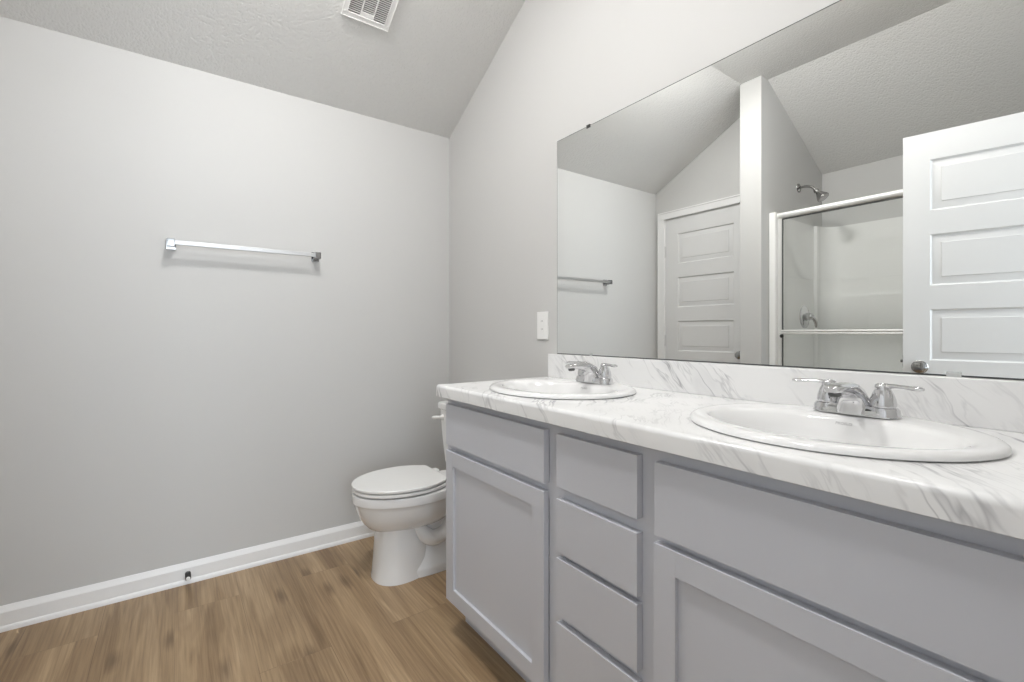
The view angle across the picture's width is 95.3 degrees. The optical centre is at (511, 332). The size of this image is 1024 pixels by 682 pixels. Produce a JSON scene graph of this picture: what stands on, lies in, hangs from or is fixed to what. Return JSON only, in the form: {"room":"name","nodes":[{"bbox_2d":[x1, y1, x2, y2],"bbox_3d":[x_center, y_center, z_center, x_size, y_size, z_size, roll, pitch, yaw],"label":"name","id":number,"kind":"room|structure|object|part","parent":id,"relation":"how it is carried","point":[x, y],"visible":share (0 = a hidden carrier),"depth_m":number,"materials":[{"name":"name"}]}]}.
{"room":"bathroom","nodes":[
{"label":"bathroom","id":0,"kind":"room"},
{"bbox_2d":[0,16,448,605],"bbox_3d":[-1.225,-0.038,2.295,2.237,2.290,0.120,0,0,-36],"label":"wall","id":1,"kind":"structure","parent":0,"point":[161,407],"depth_m":2.08,"materials":[{"name":"paint"}]},
{"bbox_2d":[0,521,374,632],"bbox_3d":[-1.184,1.062,2.238,1.997,0.090,0.020,0,0,-36],"label":"baseboard","id":2,"kind":"structure","parent":1,"relation":"attached to","point":[20,614],"depth_m":2.01,"materials":[{"name":"paint"}]},
{"bbox_2d":[185,571,190,580],"bbox_3d":[-1.409,1.062,2.031,0.022,0.022,0.066,0,0,-36],"label":"door stop","id":3,"kind":"object","parent":1,"relation":"attached to","point":[187,573],"visible":1,"depth_m":2.02,"materials":[{"name":"metal"}]},
{"bbox_2d":[166,238,320,261],"bbox_3d":[-1.223,-0.382,2.177,0.628,0.046,0.072,0,0,-36],"label":"towel bar","id":4,"kind":"object","parent":1,"relation":"attached to","point":[171,243],"visible":1,"depth_m":2.12,"materials":[{"name":"silver metal"}]},
{"bbox_2d":[0,0,524,137],"bbox_3d":[-0.701,-1.419,1.017,2.881,0.618,2.805,0,0,-36],"label":"ceiling","id":5,"kind":"structure","parent":0,"point":[423,73],"depth_m":2.15,"materials":[{"name":"white paint"}]},
{"bbox_2d":[341,0,398,31],"bbox_3d":[-0.584,-1.465,1.994,0.212,0.154,0.275,0,0,-36],"label":"ceiling vent","id":6,"kind":"object","parent":5,"relation":"in","point":[379,14],"visible":1,"depth_m":2.07,"materials":[{"name":"metal"}]},
{"bbox_2d":[0,536,525,681],"bbox_3d":[-0.061,1.147,0.224,2.970,0.080,4.840,0,0,-36],"label":"floor","id":7,"kind":"structure","parent":0,"point":[321,615],"depth_m":1.70,"materials":[{"name":"brown wood"}]},
{"bbox_2d":[351,401,447,585],"bbox_3d":[-0.407,0.739,2.245,0.709,0.736,0.444,0,0,-36],"label":"toilet","id":8,"kind":"object","parent":7,"relation":"on","point":[405,506],"visible":0.66,"depth_m":2.07,"materials":[{"name":"ceramic"}]},
{"bbox_3d":[-0.529,0.680,2.152,0.403,0.014,0.370,0,0,-36],"label":"lid","id":9,"kind":"part","parent":8,"relation":"part of","materials":[{"name":"plastic"}]},
{"bbox_3d":[-0.522,0.698,2.158,0.416,0.016,0.366,0,0,-36],"label":"seat","id":10,"kind":"part","parent":8,"relation":"part of","materials":[{"name":"plastic"}]},
{"bbox_3d":[-0.395,0.450,2.476,0.038,0.032,0.085,0,0,-36],"label":"flush lever","id":11,"kind":"part","parent":8,"relation":"part of","materials":[{"name":"white plastic"}]},
{"bbox_3d":[-0.200,0.390,2.389,0.204,0.037,0.436,0,0,-36],"label":"tank lid","id":12,"kind":"part","parent":8,"relation":"part of","materials":[{"name":"ceramic"}]},
{"bbox_3d":[-0.199,0.565,2.390,0.185,0.315,0.416,0,0,-36],"label":"tank","id":13,"kind":"part","parent":8,"relation":"part of","materials":[{"name":"ceramic"}]},
{"bbox_2d":[446,399,1023,681],"bbox_3d":[0.411,0.673,1.270,0.538,0.868,1.532,0,0,-36],"label":"vanity cabinet","id":14,"kind":"object","parent":7,"relation":"on","point":[576,556],"visible":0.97,"depth_m":0.90,"materials":[{"name":"paint"}]},
{"bbox_3d":[-0.067,0.704,1.497,0.008,0.449,0.464,0,0,-36],"label":"door panel","id":15,"kind":"part","parent":14,"relation":"part of","materials":[{"name":"paint"}]},
{"bbox_3d":[-0.071,0.704,1.495,0.020,0.546,0.561,0,0,-36],"label":"door","id":16,"kind":"part","parent":14,"relation":"part of","materials":[{"name":"paint"}]},
{"bbox_3d":[0.200,0.867,1.119,0.020,0.221,0.264,0,0,-36],"label":"drawer","id":17,"kind":"part","parent":14,"relation":"part of","materials":[{"name":"paint"}]},
{"bbox_3d":[0.200,0.662,1.119,0.020,0.147,0.264,0,0,-36],"label":"drawer","id":18,"kind":"part","parent":14,"relation":"part of","materials":[{"name":"paint"}]},
{"bbox_3d":[0.200,0.503,1.119,0.020,0.138,0.264,0,0,-36],"label":"drawer","id":19,"kind":"part","parent":14,"relation":"part of","materials":[{"name":"paint"}]},
{"bbox_3d":[0.200,0.335,1.119,0.020,0.139,0.264,0,0,-36],"label":"drawer","id":20,"kind":"part","parent":14,"relation":"part of","materials":[{"name":"paint"}]},
{"bbox_2d":[436,354,1023,539],"bbox_3d":[0.405,0.166,1.262,0.558,0.143,1.569,0,0,-36],"label":"countertop","id":21,"kind":"structure","parent":14,"relation":"on","point":[985,495],"depth_m":0.96,"materials":[{"name":"stone"}]},
{"bbox_2d":[489,378,635,399],"bbox_3d":[0.164,0.288,1.590,0.465,0.215,0.523,0,0,-36],"label":"sink","id":22,"kind":"object","parent":21,"relation":"in","point":[541,388],"visible":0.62,"depth_m":1.62,"materials":[{"name":"ceramic"}]},
{"bbox_2d":[565,361,617,383],"bbox_3d":[0.282,0.144,1.675,0.177,0.073,0.182,0,0,8],"label":"faucet","id":23,"kind":"object","parent":22,"relation":"on","point":[587,372],"visible":1,"depth_m":1.64,"materials":[{"name":"silver metal"}]},
{"bbox_3d":[0.255,0.143,1.655,0.162,0.070,0.075,0,0,-36],"label":"spout","id":24,"kind":"part","parent":23,"relation":"part of","materials":[{"name":"silver metal"}]},
{"bbox_3d":[0.267,0.144,1.726,0.055,0.070,0.055,0,0,-36],"label":"handle","id":25,"kind":"part","parent":23,"relation":"part of","materials":[{"name":"silver metal"}]},
{"bbox_3d":[0.296,0.170,1.685,0.056,0.021,0.164,0,0,-36],"label":"plate","id":26,"kind":"part","parent":23,"relation":"part of","materials":[{"name":"silver metal"}]},
{"bbox_3d":[0.326,0.144,1.644,0.055,0.070,0.055,0,0,-36],"label":"handle","id":27,"kind":"part","parent":23,"relation":"part of","materials":[{"name":"silver metal"}]},
{"bbox_3d":[0.339,0.115,1.608,0.020,0.013,0.070,0,0,-20],"label":"lever","id":28,"kind":"part","parent":23,"relation":"part of","materials":[{"name":"silver metal"}]},
{"bbox_2d":[690,403,1012,462],"bbox_3d":[0.630,0.288,0.944,0.465,0.215,0.523,0,0,-36],"label":"sink","id":29,"kind":"object","parent":21,"relation":"in","point":[801,427],"visible":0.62,"depth_m":0.92,"materials":[{"name":"ceramic"}]},
{"bbox_2d":[792,378,924,418],"bbox_3d":[0.749,0.144,1.028,0.177,0.073,0.182,0,0,8],"label":"faucet","id":30,"kind":"object","parent":29,"relation":"on","point":[849,398],"visible":1,"depth_m":1.00,"materials":[{"name":"silver metal"}]},
{"bbox_3d":[0.703,0.115,1.104,0.070,0.013,0.020,0,0,38],"label":"lever","id":31,"kind":"part","parent":30,"relation":"part of","materials":[{"name":"silver metal"}]},
{"bbox_3d":[0.733,0.144,1.080,0.055,0.070,0.055,0,0,-36],"label":"handle","id":32,"kind":"part","parent":30,"relation":"part of","materials":[{"name":"silver metal"}]},
{"bbox_3d":[0.721,0.143,1.009,0.162,0.070,0.075,0,0,-36],"label":"spout","id":33,"kind":"part","parent":30,"relation":"part of","materials":[{"name":"silver metal"}]},
{"bbox_3d":[0.763,0.170,1.039,0.056,0.021,0.164,0,0,-36],"label":"plate","id":34,"kind":"part","parent":30,"relation":"part of","materials":[{"name":"silver metal"}]},
{"bbox_3d":[0.792,0.144,0.997,0.055,0.070,0.055,0,0,-36],"label":"handle","id":35,"kind":"part","parent":30,"relation":"part of","materials":[{"name":"silver metal"}]},
{"bbox_3d":[0.805,0.115,0.961,0.020,0.013,0.070,0,0,-20],"label":"lever","id":36,"kind":"part","parent":30,"relation":"part of","materials":[{"name":"silver metal"}]},
{"bbox_3d":[0.473,0.707,0.748,0.008,0.443,0.476,0,0,-36],"label":"door panel","id":37,"kind":"part","parent":14,"relation":"part of","materials":[{"name":"paint"}]},
{"bbox_3d":[0.470,0.707,0.745,0.020,0.540,0.573,0,0,-36],"label":"door","id":38,"kind":"part","parent":14,"relation":"part of","materials":[{"name":"paint"}]},
{"bbox_2d":[449,0,1023,383],"bbox_3d":[0.419,-0.280,1.825,0.120,2.775,2.565,0,0,-36],"label":"wall","id":39,"kind":"structure","parent":0,"point":[562,67],"depth_m":2.17,"materials":[{"name":"paint"}]},
{"bbox_2d":[537,312,548,339],"bbox_3d":[0.138,-0.029,2.104,0.009,0.125,0.076,0,0,-36],"label":"wall plate","id":40,"kind":"object","parent":39,"relation":"attached to","point":[542,317],"visible":1,"depth_m":2.10,"materials":[{"name":"white plastic"}]},
{"bbox_2d":[548,354,1023,432],"bbox_3d":[0.623,0.145,1.420,0.019,0.101,1.569,0,0,-36],"label":"backsplash","id":41,"kind":"structure","parent":39,"relation":"attached to","point":[994,404],"depth_m":1.21,"materials":[{"name":"stone"}]},
{"bbox_2d":[557,0,1023,379],"bbox_3d":[0.627,-0.367,1.425,0.008,0.926,1.476,0,0,-36],"label":"wall mirror","id":42,"kind":"object","parent":39,"relation":"attached to","point":[842,188],"visible":0.98,"depth_m":1.19,"materials":[{"name":"silver mirror"}]}
]}

